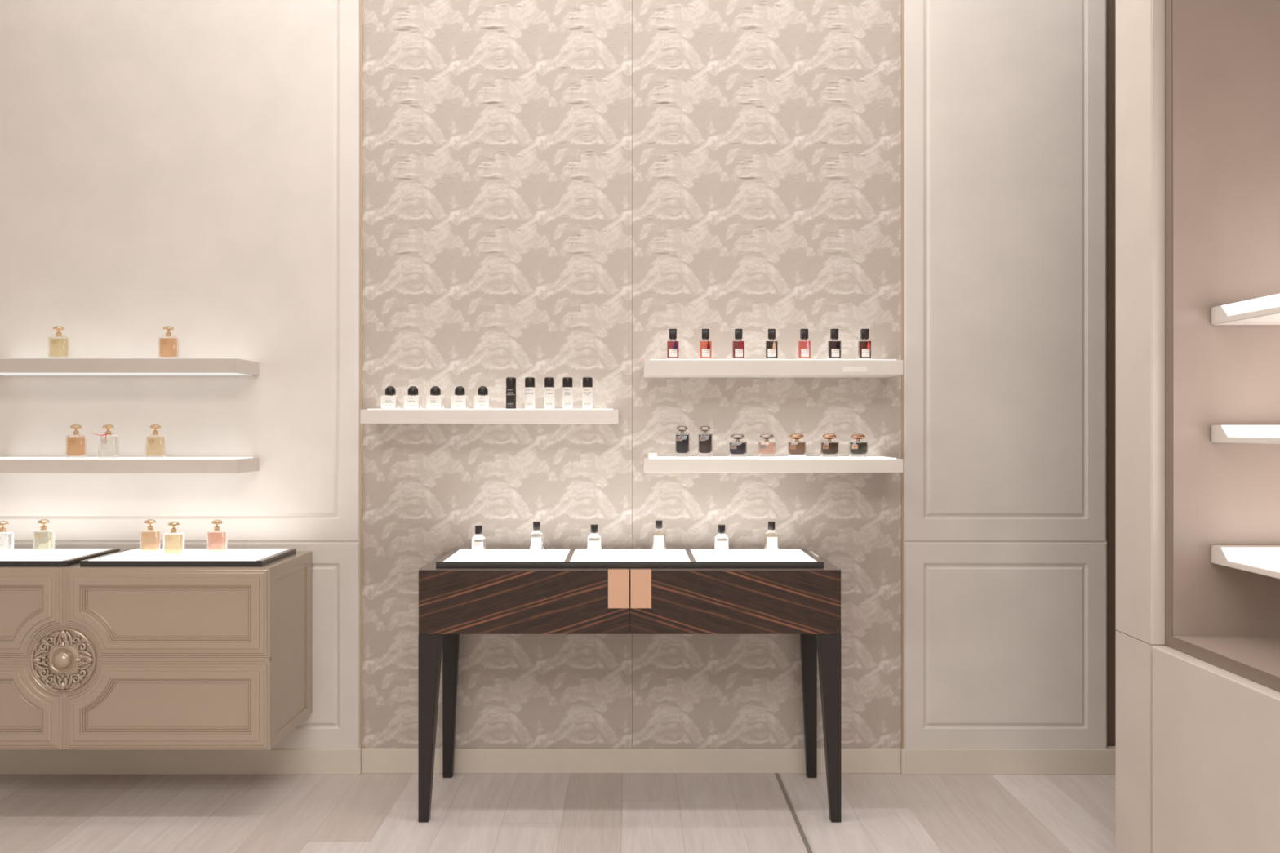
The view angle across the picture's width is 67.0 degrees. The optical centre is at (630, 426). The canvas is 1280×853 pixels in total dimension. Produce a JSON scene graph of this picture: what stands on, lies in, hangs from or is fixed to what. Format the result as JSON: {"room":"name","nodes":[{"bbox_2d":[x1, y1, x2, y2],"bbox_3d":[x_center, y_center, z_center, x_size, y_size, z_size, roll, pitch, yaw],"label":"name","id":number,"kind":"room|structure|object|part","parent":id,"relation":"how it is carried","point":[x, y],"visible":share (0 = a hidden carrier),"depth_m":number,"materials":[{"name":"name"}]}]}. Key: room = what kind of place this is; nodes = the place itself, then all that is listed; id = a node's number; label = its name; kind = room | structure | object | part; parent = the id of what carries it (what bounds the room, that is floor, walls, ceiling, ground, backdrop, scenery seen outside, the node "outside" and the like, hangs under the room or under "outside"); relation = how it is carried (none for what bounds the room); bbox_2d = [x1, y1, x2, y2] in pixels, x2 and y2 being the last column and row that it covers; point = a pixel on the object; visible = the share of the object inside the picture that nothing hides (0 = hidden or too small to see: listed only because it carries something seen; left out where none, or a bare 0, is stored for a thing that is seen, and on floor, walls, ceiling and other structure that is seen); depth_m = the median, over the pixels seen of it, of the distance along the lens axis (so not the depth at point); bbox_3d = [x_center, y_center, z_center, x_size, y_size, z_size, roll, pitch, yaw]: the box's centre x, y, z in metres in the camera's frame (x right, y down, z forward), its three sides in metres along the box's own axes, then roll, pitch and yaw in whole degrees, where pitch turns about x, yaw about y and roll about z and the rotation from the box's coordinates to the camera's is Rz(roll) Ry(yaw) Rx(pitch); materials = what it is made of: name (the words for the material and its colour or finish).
{"room":"shop","nodes":[
{"label":"shop","id":0,"kind":"room"},
{"bbox_2d":[0,0,1115,748],"bbox_3d":[-0.400,-0.425,3.805,6.000,3.550,0.090,0,0,0],"label":"wall","id":1,"kind":"structure","parent":0,"point":[497,134],"depth_m":3.77,"materials":[{"name":"paint"}]},
{"bbox_2d":[0,358,258,375],"bbox_3d":[-1.942,-0.226,3.654,0.997,0.056,0.212,0,0,0],"label":"wall shelf","id":2,"kind":"object","parent":1,"relation":"attached to","point":[8,366],"visible":1,"depth_m":3.55,"materials":[{"name":"beige paint"}]},
{"bbox_2d":[48,325,69,358],"bbox_3d":[-2.151,-0.317,3.640,0.066,0.126,0.036,0,0,0],"label":"perfume bottle","id":3,"kind":"object","parent":2,"relation":"on","point":[58,345],"visible":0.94,"depth_m":3.62,"materials":[{"name":"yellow glass"}]},
{"bbox_3d":[-2.151,-0.297,3.640,0.066,0.086,0.036,0,0,0],"label":"glass","id":4,"kind":"part","parent":3,"relation":"part of","materials":[{"name":"yellow glass"}]},
{"bbox_2d":[0,373,251,375],"bbox_3d":[-1.942,-0.201,3.663,0.957,0.004,0.170,0,0,0],"label":"light","id":5,"kind":"object","parent":2,"relation":"attached to","point":[1,374],"depth_m":3.65,"materials":[{"name":"white plastic"}]},
{"bbox_2d":[158,325,178,358],"bbox_3d":[-1.738,-0.317,3.640,0.066,0.126,0.036,0,0,0],"label":"perfume bottle","id":6,"kind":"object","parent":2,"relation":"on","point":[168,345],"visible":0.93,"depth_m":3.62,"materials":[{"name":"orange glass"}]},
{"bbox_3d":[-1.738,-0.297,3.640,0.066,0.086,0.036,0,0,0],"label":"glass","id":7,"kind":"part","parent":6,"relation":"part of","materials":[{"name":"orange glass"}]},
{"bbox_2d":[0,457,258,473],"bbox_3d":[-1.942,0.145,3.654,0.997,0.056,0.212,0,0,0],"label":"wall shelf","id":8,"kind":"object","parent":1,"relation":"attached to","point":[7,464],"visible":1,"depth_m":3.55,"materials":[{"name":"beige paint"}]},
{"bbox_2d":[65,424,86,457],"bbox_3d":[-2.075,0.054,3.620,0.066,0.126,0.036,0,0,0],"label":"perfume bottle","id":9,"kind":"object","parent":8,"relation":"on","point":[75,444],"visible":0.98,"depth_m":3.60,"materials":[{"name":"orange glass"}]},
{"bbox_3d":[-2.075,0.073,3.620,0.066,0.086,0.036,0,0,0],"label":"glass","id":10,"kind":"part","parent":9,"relation":"part of","materials":[{"name":"orange glass"}]},
{"bbox_2d":[90,424,119,457],"bbox_3d":[-1.955,0.054,3.599,0.089,0.126,0.038,0,0,0],"label":"perfume bottle","id":11,"kind":"object","parent":8,"relation":"on","point":[108,443],"visible":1,"depth_m":3.58,"materials":[{"name":"clear glass"}]},
{"bbox_3d":[-1.943,0.073,3.600,0.066,0.086,0.036,0,0,0],"label":"glass","id":12,"kind":"part","parent":11,"relation":"part of","materials":[{"name":"clear glass"}]},
{"bbox_3d":[-1.942,0.120,3.658,0.957,0.007,0.180,0,0,0],"label":"light panel","id":13,"kind":"part","parent":8,"relation":"part of","materials":[{"name":"white plastic"}]},
{"bbox_2d":[145,424,165,457],"bbox_3d":[-1.778,0.054,3.620,0.066,0.126,0.036,0,0,0],"label":"perfume bottle","id":14,"kind":"object","parent":8,"relation":"on","point":[155,444],"visible":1,"depth_m":3.60,"materials":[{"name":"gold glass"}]},
{"bbox_3d":[-1.778,0.073,3.620,0.066,0.086,0.036,0,0,0],"label":"glass","id":15,"kind":"part","parent":14,"relation":"part of","materials":[{"name":"yellow glass"}]},
{"bbox_2d":[0,551,312,750],"bbox_3d":[-1.944,0.796,3.523,1.414,0.625,0.471,0,0,0],"label":"sideboard","id":16,"kind":"object","parent":1,"relation":"attached to","point":[92,658],"visible":1,"depth_m":3.32,"materials":[{"name":"beige paint"}]},
{"bbox_3d":[-2.300,0.957,3.318,0.700,0.303,0.029,0,0,0],"label":"drawer","id":17,"kind":"part","parent":16,"relation":"part of","materials":[{"name":"beige paint"}]},
{"bbox_3d":[-2.300,0.638,3.318,0.700,0.309,0.029,0,0,0],"label":"drawer","id":18,"kind":"part","parent":16,"relation":"part of","materials":[{"name":"beige paint"}]},
{"bbox_2d":[0,548,119,566],"bbox_3d":[-2.263,0.474,3.518,0.630,0.020,0.343,0,0,0],"label":"tray","id":19,"kind":"object","parent":16,"relation":"on","point":[21,557],"visible":0.7,"depth_m":3.44,"materials":[{"name":"plastic"}]},
{"bbox_2d":[0,520,13,556],"bbox_3d":[-2.256,0.401,3.475,0.066,0.126,0.036,0,0,0],"label":"perfume bottle","id":20,"kind":"object","parent":19,"relation":"on","point":[6,538],"visible":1,"depth_m":3.46,"materials":[{"name":"clear glass"}]},
{"bbox_2d":[32,519,54,554],"bbox_3d":[-2.147,0.401,3.540,0.066,0.126,0.036,0,0,0],"label":"perfume bottle","id":21,"kind":"object","parent":19,"relation":"on","point":[43,540],"visible":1,"depth_m":3.52,"materials":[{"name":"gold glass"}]},
{"bbox_3d":[-2.147,0.421,3.540,0.066,0.086,0.036,0,0,0],"label":"glass","id":22,"kind":"part","parent":21,"relation":"part of","materials":[{"name":"glass"}]},
{"bbox_3d":[-2.263,0.467,3.518,0.583,0.006,0.333,0,0,0],"label":"light panel","id":23,"kind":"part","parent":19,"relation":"part of","materials":[{"name":"white plastic"}]},
{"bbox_3d":[-1.587,0.957,3.318,0.700,0.303,0.029,0,0,0],"label":"drawer","id":24,"kind":"part","parent":16,"relation":"part of","materials":[{"name":"beige paint"}]},
{"bbox_3d":[-1.587,0.638,3.318,0.700,0.309,0.029,0,0,0],"label":"drawer","id":25,"kind":"part","parent":16,"relation":"part of","materials":[{"name":"beige paint"}]},
{"bbox_2d":[80,548,296,566],"bbox_3d":[-1.590,0.474,3.518,0.630,0.020,0.343,0,0,0],"label":"tray","id":26,"kind":"object","parent":16,"relation":"on","point":[131,557],"visible":0.94,"depth_m":3.40,"materials":[{"name":"glass"}]},
{"bbox_2d":[139,519,160,554],"bbox_3d":[-1.757,0.401,3.540,0.066,0.126,0.036,0,0,0],"label":"perfume bottle","id":27,"kind":"object","parent":26,"relation":"on","point":[149,539],"visible":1,"depth_m":3.52,"materials":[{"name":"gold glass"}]},
{"bbox_3d":[-1.757,0.421,3.540,0.066,0.086,0.036,0,0,0],"label":"glass","id":28,"kind":"part","parent":27,"relation":"part of","materials":[{"name":"orange glass"}]},
{"bbox_2d":[163,521,184,557],"bbox_3d":[-1.631,0.401,3.455,0.066,0.126,0.036,0,0,0],"label":"perfume bottle","id":29,"kind":"object","parent":26,"relation":"on","point":[173,541],"visible":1,"depth_m":3.44,"materials":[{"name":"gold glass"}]},
{"bbox_3d":[-1.590,0.467,3.518,0.583,0.006,0.333,0,0,0],"label":"light panel","id":30,"kind":"part","parent":26,"relation":"part of","materials":[{"name":"white plastic"}]},
{"bbox_2d":[206,520,227,555],"bbox_3d":[-1.505,0.401,3.520,0.066,0.126,0.036,0,0,0],"label":"perfume bottle","id":31,"kind":"object","parent":26,"relation":"on","point":[216,540],"visible":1,"depth_m":3.50,"materials":[{"name":"pink glass"}]},
{"bbox_3d":[-1.505,0.421,3.520,0.066,0.086,0.036,0,0,0],"label":"glass","id":32,"kind":"part","parent":31,"relation":"part of","materials":[{"name":"pink glass"}]},
{"bbox_2d":[360,0,362,760],"bbox_3d":[-1.049,-0.450,3.769,0.005,3.500,0.014,0,0,0],"label":"trim","id":33,"kind":"structure","parent":1,"relation":"attached to","point":[361,1],"depth_m":3.76,"materials":[{"name":"gold metal"}]},
{"bbox_2d":[360,408,618,423],"bbox_3d":[-0.518,-0.039,3.662,0.946,0.055,0.227,0,0,0],"label":"wall shelf","id":34,"kind":"object","parent":1,"relation":"attached to","point":[369,415],"visible":1,"depth_m":3.55,"materials":[{"name":"paint"}]},
{"bbox_2d":[381,386,399,408],"bbox_3d":[-0.896,-0.109,3.609,0.060,0.086,0.047,0,0,0],"label":"perfume bottle","id":35,"kind":"object","parent":34,"relation":"on","point":[389,402],"visible":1,"depth_m":3.59,"materials":[{"name":"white glass"}]},
{"bbox_3d":[-0.896,-0.091,3.610,0.060,0.049,0.046,0,0,0],"label":"glass","id":36,"kind":"part","parent":35,"relation":"part of","materials":[{"name":"glass"}]},
{"bbox_2d":[404,386,422,408],"bbox_3d":[-0.811,-0.109,3.609,0.060,0.086,0.047,0,0,0],"label":"perfume bottle","id":37,"kind":"object","parent":34,"relation":"on","point":[412,402],"visible":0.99,"depth_m":3.59,"materials":[{"name":"white glass"}]},
{"bbox_3d":[-0.811,-0.091,3.610,0.060,0.049,0.046,0,0,0],"label":"glass","id":38,"kind":"part","parent":37,"relation":"part of","materials":[{"name":"glass"}]},
{"bbox_2d":[426,386,444,408],"bbox_3d":[-0.728,-0.109,3.609,0.060,0.086,0.047,0,0,0],"label":"perfume bottle","id":39,"kind":"object","parent":34,"relation":"on","point":[434,402],"visible":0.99,"depth_m":3.59,"materials":[{"name":"white glass"}]},
{"bbox_3d":[-0.728,-0.091,3.610,0.060,0.049,0.046,0,0,0],"label":"glass","id":40,"kind":"part","parent":39,"relation":"part of","materials":[{"name":"glass"}]},
{"bbox_2d":[451,386,468,408],"bbox_3d":[-0.637,-0.109,3.609,0.060,0.086,0.047,0,0,-3],"label":"perfume bottle","id":41,"kind":"object","parent":34,"relation":"on","point":[459,402],"visible":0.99,"depth_m":3.59,"materials":[{"name":"white glass"}]},
{"bbox_3d":[-0.637,-0.091,3.610,0.060,0.049,0.046,0,0,-3],"label":"glass","id":42,"kind":"part","parent":41,"relation":"part of","materials":[{"name":"glass"}]},
{"bbox_2d":[474,386,491,408],"bbox_3d":[-0.551,-0.109,3.609,0.060,0.086,0.047,0,0,-3],"label":"perfume bottle","id":43,"kind":"object","parent":34,"relation":"on","point":[482,402],"visible":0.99,"depth_m":3.59,"materials":[{"name":"white glass"}]},
{"bbox_3d":[-0.551,-0.091,3.610,0.060,0.049,0.046,0,0,-3],"label":"glass","id":44,"kind":"part","parent":43,"relation":"part of","materials":[{"name":"glass"}]},
{"bbox_3d":[-0.518,-0.063,3.666,0.906,0.007,0.195,0,0,0],"label":"light panel","id":45,"kind":"part","parent":34,"relation":"part of","materials":[{"name":"white plastic"}]},
{"bbox_2d":[506,377,515,408],"bbox_3d":[-0.446,-0.126,3.610,0.038,0.119,0.038,0,0,0],"label":"perfume flacon","id":46,"kind":"object","parent":34,"relation":"on","point":[510,381],"visible":0.98,"depth_m":3.59,"materials":[{"name":"black"}]},
{"bbox_2d":[524,377,534,408],"bbox_3d":[-0.375,-0.126,3.610,0.038,0.119,0.038,0,0,0],"label":"perfume flacon","id":47,"kind":"object","parent":34,"relation":"on","point":[529,381],"visible":1,"depth_m":3.59,"materials":[{"name":"glass"}]},
{"bbox_2d":[544,377,554,408],"bbox_3d":[-0.302,-0.126,3.610,0.038,0.119,0.038,0,0,0],"label":"perfume flacon","id":48,"kind":"object","parent":34,"relation":"on","point":[548,381],"visible":0.98,"depth_m":3.59,"materials":[{"name":"glass"}]},
{"bbox_2d":[562,377,573,408],"bbox_3d":[-0.234,-0.126,3.610,0.038,0.119,0.038,0,0,0],"label":"perfume flacon","id":49,"kind":"object","parent":34,"relation":"on","point":[567,382],"visible":0.98,"depth_m":3.59,"materials":[{"name":"glass"}]},
{"bbox_2d":[582,377,592,408],"bbox_3d":[-0.160,-0.126,3.610,0.038,0.119,0.038,0,0,0],"label":"perfume flacon","id":50,"kind":"object","parent":34,"relation":"on","point":[587,381],"visible":0.99,"depth_m":3.59,"materials":[{"name":"glass"}]},
{"bbox_2d":[0,746,1115,774],"bbox_3d":[-0.400,1.301,3.772,6.000,0.098,0.045,0,0,0],"label":"baseboard","id":51,"kind":"structure","parent":1,"relation":"attached to","point":[375,760],"depth_m":3.75,"materials":[{"name":"paint"}]},
{"bbox_2d":[643,359,902,377],"bbox_3d":[0.527,-0.220,3.661,0.950,0.057,0.228,0,0,0],"label":"wall shelf","id":52,"kind":"object","parent":1,"relation":"attached to","point":[652,368],"visible":1,"depth_m":3.55,"materials":[{"name":"paint"}]},
{"bbox_2d":[666,328,678,359],"bbox_3d":[0.158,-0.306,3.595,0.046,0.116,0.044,0,0,0],"label":"perfume bottle","id":53,"kind":"object","parent":52,"relation":"on","point":[672,347],"visible":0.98,"depth_m":3.58,"materials":[{"name":"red glass"}]},
{"bbox_2d":[698,328,711,359],"bbox_3d":[0.280,-0.306,3.595,0.046,0.116,0.044,0,0,0],"label":"perfume bottle","id":54,"kind":"object","parent":52,"relation":"on","point":[705,332],"visible":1,"depth_m":3.59,"materials":[{"name":"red glass"}]},
{"bbox_2d":[731,328,744,359],"bbox_3d":[0.402,-0.306,3.595,0.046,0.116,0.044,0,0,0],"label":"perfume bottle","id":55,"kind":"object","parent":52,"relation":"on","point":[737,347],"visible":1,"depth_m":3.58,"materials":[{"name":"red glass"}]},
{"bbox_2d":[765,328,777,359],"bbox_3d":[0.526,-0.306,3.595,0.046,0.116,0.044,0,0,10],"label":"perfume bottle","id":56,"kind":"object","parent":52,"relation":"on","point":[771,347],"visible":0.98,"depth_m":3.59,"materials":[{"name":"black glass"}]},
{"bbox_3d":[0.527,-0.245,3.666,0.910,0.007,0.195,0,0,0],"label":"light panel","id":57,"kind":"part","parent":52,"relation":"part of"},
{"bbox_2d":[798,328,810,359],"bbox_3d":[0.647,-0.306,3.595,0.046,0.116,0.044,0,0,0],"label":"perfume bottle","id":58,"kind":"object","parent":52,"relation":"on","point":[804,347],"visible":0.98,"depth_m":3.58,"materials":[{"name":"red glass"}]},
{"bbox_2d":[828,328,840,359],"bbox_3d":[0.759,-0.306,3.595,0.046,0.116,0.044,0,0,0],"label":"perfume bottle","id":59,"kind":"object","parent":52,"relation":"on","point":[834,347],"visible":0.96,"depth_m":3.58,"materials":[{"name":"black glass"}]},
{"bbox_2d":[857,328,871,359],"bbox_3d":[0.872,-0.306,3.595,0.046,0.116,0.044,0,0,0],"label":"perfume bottle","id":60,"kind":"object","parent":52,"relation":"on","point":[864,347],"visible":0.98,"depth_m":3.58,"materials":[{"name":"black glass"}]},
{"bbox_2d":[643,456,902,472],"bbox_3d":[0.526,0.142,3.662,0.951,0.054,0.227,0,0,0],"label":"wall shelf","id":61,"kind":"object","parent":1,"relation":"attached to","point":[660,464],"visible":0.91,"depth_m":3.55,"materials":[{"name":"paint"}]},
{"bbox_2d":[648,453,657,457],"bbox_3d":[0.083,0.107,3.623,0.034,0.018,0.025,0,0,0],"label":"tag","id":62,"kind":"object","parent":61,"relation":"on","point":[650,455],"visible":1,"depth_m":3.61,"materials":[{"name":"white paper"}]},
{"bbox_2d":[675,426,689,457],"bbox_3d":[0.195,0.056,3.644,0.053,0.119,0.042,0,0,0],"label":"perfume bottle","id":63,"kind":"object","parent":61,"relation":"on","point":[682,439],"visible":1,"depth_m":3.62,"materials":[{"name":"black glass"}]},
{"bbox_2d":[697,426,712,457],"bbox_3d":[0.282,0.056,3.644,0.053,0.119,0.042,0,0,0],"label":"perfume bottle","id":64,"kind":"object","parent":61,"relation":"on","point":[704,439],"visible":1,"depth_m":3.63,"materials":[{"name":"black glass"}]},
{"bbox_2d":[728,434,746,457],"bbox_3d":[0.405,0.071,3.644,0.066,0.088,0.046,0,0,0],"label":"perfume bottle","id":65,"kind":"object","parent":61,"relation":"on","point":[737,449],"visible":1,"depth_m":3.62,"materials":[{"name":"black glass"}]},
{"bbox_3d":[0.405,0.085,3.645,0.066,0.061,0.044,0,0,0],"label":"glass","id":66,"kind":"part","parent":65,"relation":"part of","materials":[{"name":"glass"}]},
{"bbox_2d":[757,434,776,457],"bbox_3d":[0.514,0.071,3.644,0.066,0.088,0.046,0,0,0],"label":"perfume bottle","id":67,"kind":"object","parent":61,"relation":"on","point":[766,449],"visible":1,"depth_m":3.62,"materials":[{"name":"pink glass"}]},
{"bbox_3d":[0.514,0.085,3.645,0.066,0.061,0.044,0,0,0],"label":"glass","id":68,"kind":"part","parent":67,"relation":"part of","materials":[{"name":"pink glass"}]},
{"bbox_3d":[0.526,0.119,3.666,0.911,0.007,0.195,0,0,0],"label":"light panel","id":69,"kind":"part","parent":61,"relation":"part of","materials":[{"name":"white plastic"}]},
{"bbox_2d":[787,434,805,457],"bbox_3d":[0.627,0.071,3.644,0.066,0.088,0.046,0,0,0],"label":"perfume bottle","id":70,"kind":"object","parent":61,"relation":"on","point":[796,449],"visible":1,"depth_m":3.62,"materials":[{"name":"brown glass"}]},
{"bbox_3d":[0.627,0.085,3.645,0.066,0.061,0.044,0,0,0],"label":"glass","id":71,"kind":"part","parent":70,"relation":"part of","materials":[{"name":"brown glass"}]},
{"bbox_2d":[820,434,839,457],"bbox_3d":[0.750,0.071,3.644,0.066,0.088,0.046,0,0,0],"label":"perfume bottle","id":72,"kind":"object","parent":61,"relation":"on","point":[828,449],"visible":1,"depth_m":3.62,"materials":[{"name":"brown glass"}]},
{"bbox_3d":[0.750,0.085,3.645,0.066,0.061,0.044,0,0,0],"label":"glass","id":73,"kind":"part","parent":72,"relation":"part of","materials":[{"name":"brown glass"}]},
{"bbox_2d":[848,434,867,457],"bbox_3d":[0.859,0.071,3.644,0.066,0.088,0.046,0,0,0],"label":"perfume bottle","id":74,"kind":"object","parent":61,"relation":"on","point":[858,449],"visible":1,"depth_m":3.62,"materials":[{"name":"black glass"}]},
{"bbox_3d":[0.859,0.085,3.645,0.066,0.061,0.044,0,0,0],"label":"glass","id":75,"kind":"part","parent":74,"relation":"part of","materials":[{"name":"green glass"}]},
{"bbox_2d":[901,0,903,748],"bbox_3d":[1.060,-0.450,3.769,0.005,3.500,0.014,0,0,0],"label":"trim","id":76,"kind":"structure","parent":1,"relation":"attached to","point":[902,1],"depth_m":3.76,"materials":[{"name":"gold metal"}]},
{"bbox_2d":[0,773,1115,852],"bbox_3d":[-0.400,1.390,0.500,6.200,0.080,7.600,0,0,0],"label":"floor","id":77,"kind":"structure","parent":0,"point":[362,813],"depth_m":3.34,"materials":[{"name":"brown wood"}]},
{"bbox_2d":[417,551,840,822],"bbox_3d":[-0.002,0.918,3.527,1.442,0.863,0.466,0,0,0],"label":"console table","id":78,"kind":"object","parent":77,"relation":"on","point":[453,602],"visible":0.98,"depth_m":3.30,"materials":[{"name":"brown wood"}]},
{"bbox_3d":[-0.687,1.028,3.333,0.073,0.643,0.072,0,0,0],"label":"leg","id":79,"kind":"part","parent":78,"relation":"part of","materials":[{"name":"black wood"}]},
{"bbox_3d":[-0.690,1.028,3.728,0.063,0.643,0.043,0,0,0],"label":"leg","id":80,"kind":"part","parent":78,"relation":"part of","materials":[{"name":"black wood"}]},
{"bbox_3d":[-0.362,0.599,3.305,0.720,0.216,0.017,0,0,0],"label":"drawer","id":81,"kind":"part","parent":78,"relation":"part of","materials":[{"name":"brown wood"}]},
{"bbox_3d":[-0.040,0.553,3.305,0.073,0.132,0.024,0,0,0],"label":"handle","id":82,"kind":"part","parent":78,"relation":"part of","materials":[{"name":"orange metal"}]},
{"bbox_2d":[435,548,823,568],"bbox_3d":[-0.002,0.476,3.512,1.338,0.021,0.356,0,0,0],"label":"tray","id":83,"kind":"object","parent":78,"relation":"on","point":[457,557],"visible":1,"depth_m":3.42,"materials":[{"name":"plastic"}]},
{"bbox_2d":[471,525,485,559],"bbox_3d":[-0.536,0.408,3.417,0.051,0.116,0.053,0,0,0],"label":"perfume bottle","id":84,"kind":"object","parent":83,"relation":"on","point":[477,541],"visible":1,"depth_m":3.40,"materials":[{"name":"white glass"}]},
{"bbox_3d":[-0.438,0.469,3.511,0.418,0.006,0.346,0,0,0],"label":"light panel","id":85,"kind":"part","parent":83,"relation":"part of","materials":[{"name":"white plastic"}]},
{"bbox_2d":[529,521,543,554],"bbox_3d":[-0.345,0.408,3.555,0.051,0.116,0.053,0,0,0],"label":"perfume bottle","id":86,"kind":"object","parent":83,"relation":"on","point":[536,537],"visible":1,"depth_m":3.54,"materials":[{"name":"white glass"}]},
{"bbox_2d":[586,524,601,557],"bbox_3d":[-0.129,0.408,3.459,0.051,0.116,0.053,0,0,0],"label":"perfume bottle","id":87,"kind":"object","parent":83,"relation":"on","point":[593,540],"visible":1,"depth_m":3.44,"materials":[{"name":"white glass"}]},
{"bbox_3d":[-0.001,0.469,3.511,0.416,0.006,0.346,0,0,0],"label":"light panel","id":88,"kind":"part","parent":83,"relation":"part of","materials":[{"name":"white plastic"}]},
{"bbox_2d":[652,520,666,552],"bbox_3d":[0.106,0.408,3.609,0.051,0.116,0.053,0,0,0],"label":"perfume bottle","id":89,"kind":"object","parent":83,"relation":"on","point":[659,535],"visible":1,"depth_m":3.59,"materials":[{"name":"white glass"}]},
{"bbox_2d":[714,524,728,558],"bbox_3d":[0.325,0.408,3.449,0.051,0.116,0.053,0,0,0],"label":"perfume bottle","id":90,"kind":"object","parent":83,"relation":"on","point":[721,540],"visible":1,"depth_m":3.43,"materials":[{"name":"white glass"}]},
{"bbox_3d":[0.436,0.469,3.511,0.416,0.006,0.346,0,0,0],"label":"light panel","id":91,"kind":"part","parent":83,"relation":"part of","materials":[{"name":"white plastic"}]},
{"bbox_2d":[764,521,778,554],"bbox_3d":[0.520,0.408,3.566,0.051,0.116,0.053,0,0,0],"label":"perfume bottle","id":92,"kind":"object","parent":83,"relation":"on","point":[771,536],"visible":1,"depth_m":3.55,"materials":[{"name":"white glass"}]},
{"bbox_3d":[0.036,0.553,3.305,0.072,0.132,0.024,0,0,0],"label":"handle","id":93,"kind":"part","parent":78,"relation":"part of","materials":[{"name":"orange metal"}]},
{"bbox_3d":[0.358,0.599,3.305,0.719,0.216,0.017,0,0,0],"label":"drawer","id":94,"kind":"part","parent":78,"relation":"part of","materials":[{"name":"brown wood"}]},
{"bbox_3d":[0.685,1.028,3.728,0.063,0.643,0.043,0,0,0],"label":"leg","id":95,"kind":"part","parent":78,"relation":"part of","materials":[{"name":"black wood"}]},
{"bbox_2d":[808,551,819,557],"bbox_3d":[0.696,0.484,3.667,0.014,0.006,0.135,0,0,0],"label":"tag","id":96,"kind":"object","parent":78,"relation":"on","point":[811,552],"visible":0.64,"depth_m":3.66,"materials":[{"name":"white paper"}]},
{"bbox_3d":[0.682,1.028,3.333,0.073,0.643,0.072,0,0,0],"label":"leg","id":97,"kind":"part","parent":78,"relation":"part of","materials":[{"name":"black wood"}]},
{"bbox_2d":[774,773,812,852],"bbox_3d":[0.570,1.354,0.282,0.015,0.011,6.964,0,0,0],"label":"trim","id":98,"kind":"structure","parent":77,"relation":"in","point":[778,777],"depth_m":3.36,"materials":[{"name":"metal"}]},
{"bbox_2d":[1115,0,1279,852],"bbox_3d":[1.825,-0.425,2.040,0.749,3.550,1.720,0,0,0],"label":"wall","id":99,"kind":"structure","parent":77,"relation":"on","point":[1197,82],"depth_m":2.66,"materials":[{"name":"paint"}]},
{"bbox_3d":[1.494,-0.670,1.950,0.004,2.560,1.500,0,0,0],"label":"opening frame","id":100,"kind":"part","parent":99,"relation":"part of","materials":[{"name":"paint"}]},
{"bbox_3d":[1.846,0.593,1.932,0.708,0.034,1.464,0,0,0],"label":"case sill","id":101,"kind":"part","parent":99,"relation":"part of","materials":[{"name":"metal"}]},
{"bbox_2d":[1211,545,1279,578],"bbox_3d":[1.888,0.350,1.956,0.580,0.049,1.412,0,0,0],"label":"shelf","id":102,"kind":"object","parent":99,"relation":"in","point":[1264,560],"visible":1,"depth_m":2.53,"materials":[{"name":"paint"}]},
{"bbox_3d":[1.887,0.342,1.938,0.577,0.030,1.356,0,0,0],"label":"light panel","id":103,"kind":"part","parent":102,"relation":"part of","materials":[{"name":"white plastic"}]},
{"bbox_2d":[1211,293,1279,324],"bbox_3d":[1.888,-0.304,1.956,0.580,0.049,1.412,0,0,0],"label":"shelf","id":104,"kind":"object","parent":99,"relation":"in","point":[1265,310],"visible":1,"depth_m":2.52,"materials":[{"name":"paint"}]},
{"bbox_3d":[1.888,-0.304,1.956,0.580,0.049,1.412,0,0,0],"label":"shelf","id":105,"kind":"part","parent":104,"relation":"part of","materials":[{"name":"paint"}]},
{"bbox_3d":[1.887,-0.313,1.938,0.577,0.030,1.356,0,0,0],"label":"light panel","id":106,"kind":"part","parent":104,"relation":"part of","materials":[{"name":"white plastic"}]},
{"bbox_2d":[1211,425,1279,444],"bbox_3d":[1.888,0.019,1.956,0.580,0.049,1.412,0,0,0],"label":"shelf","id":107,"kind":"object","parent":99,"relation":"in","point":[1244,434],"visible":1,"depth_m":2.51,"materials":[{"name":"paint"}]},
{"bbox_3d":[1.887,0.011,1.938,0.577,0.030,1.356,0,0,0],"label":"light panel","id":108,"kind":"part","parent":107,"relation":"part of","materials":[{"name":"white plastic"}]}
]}

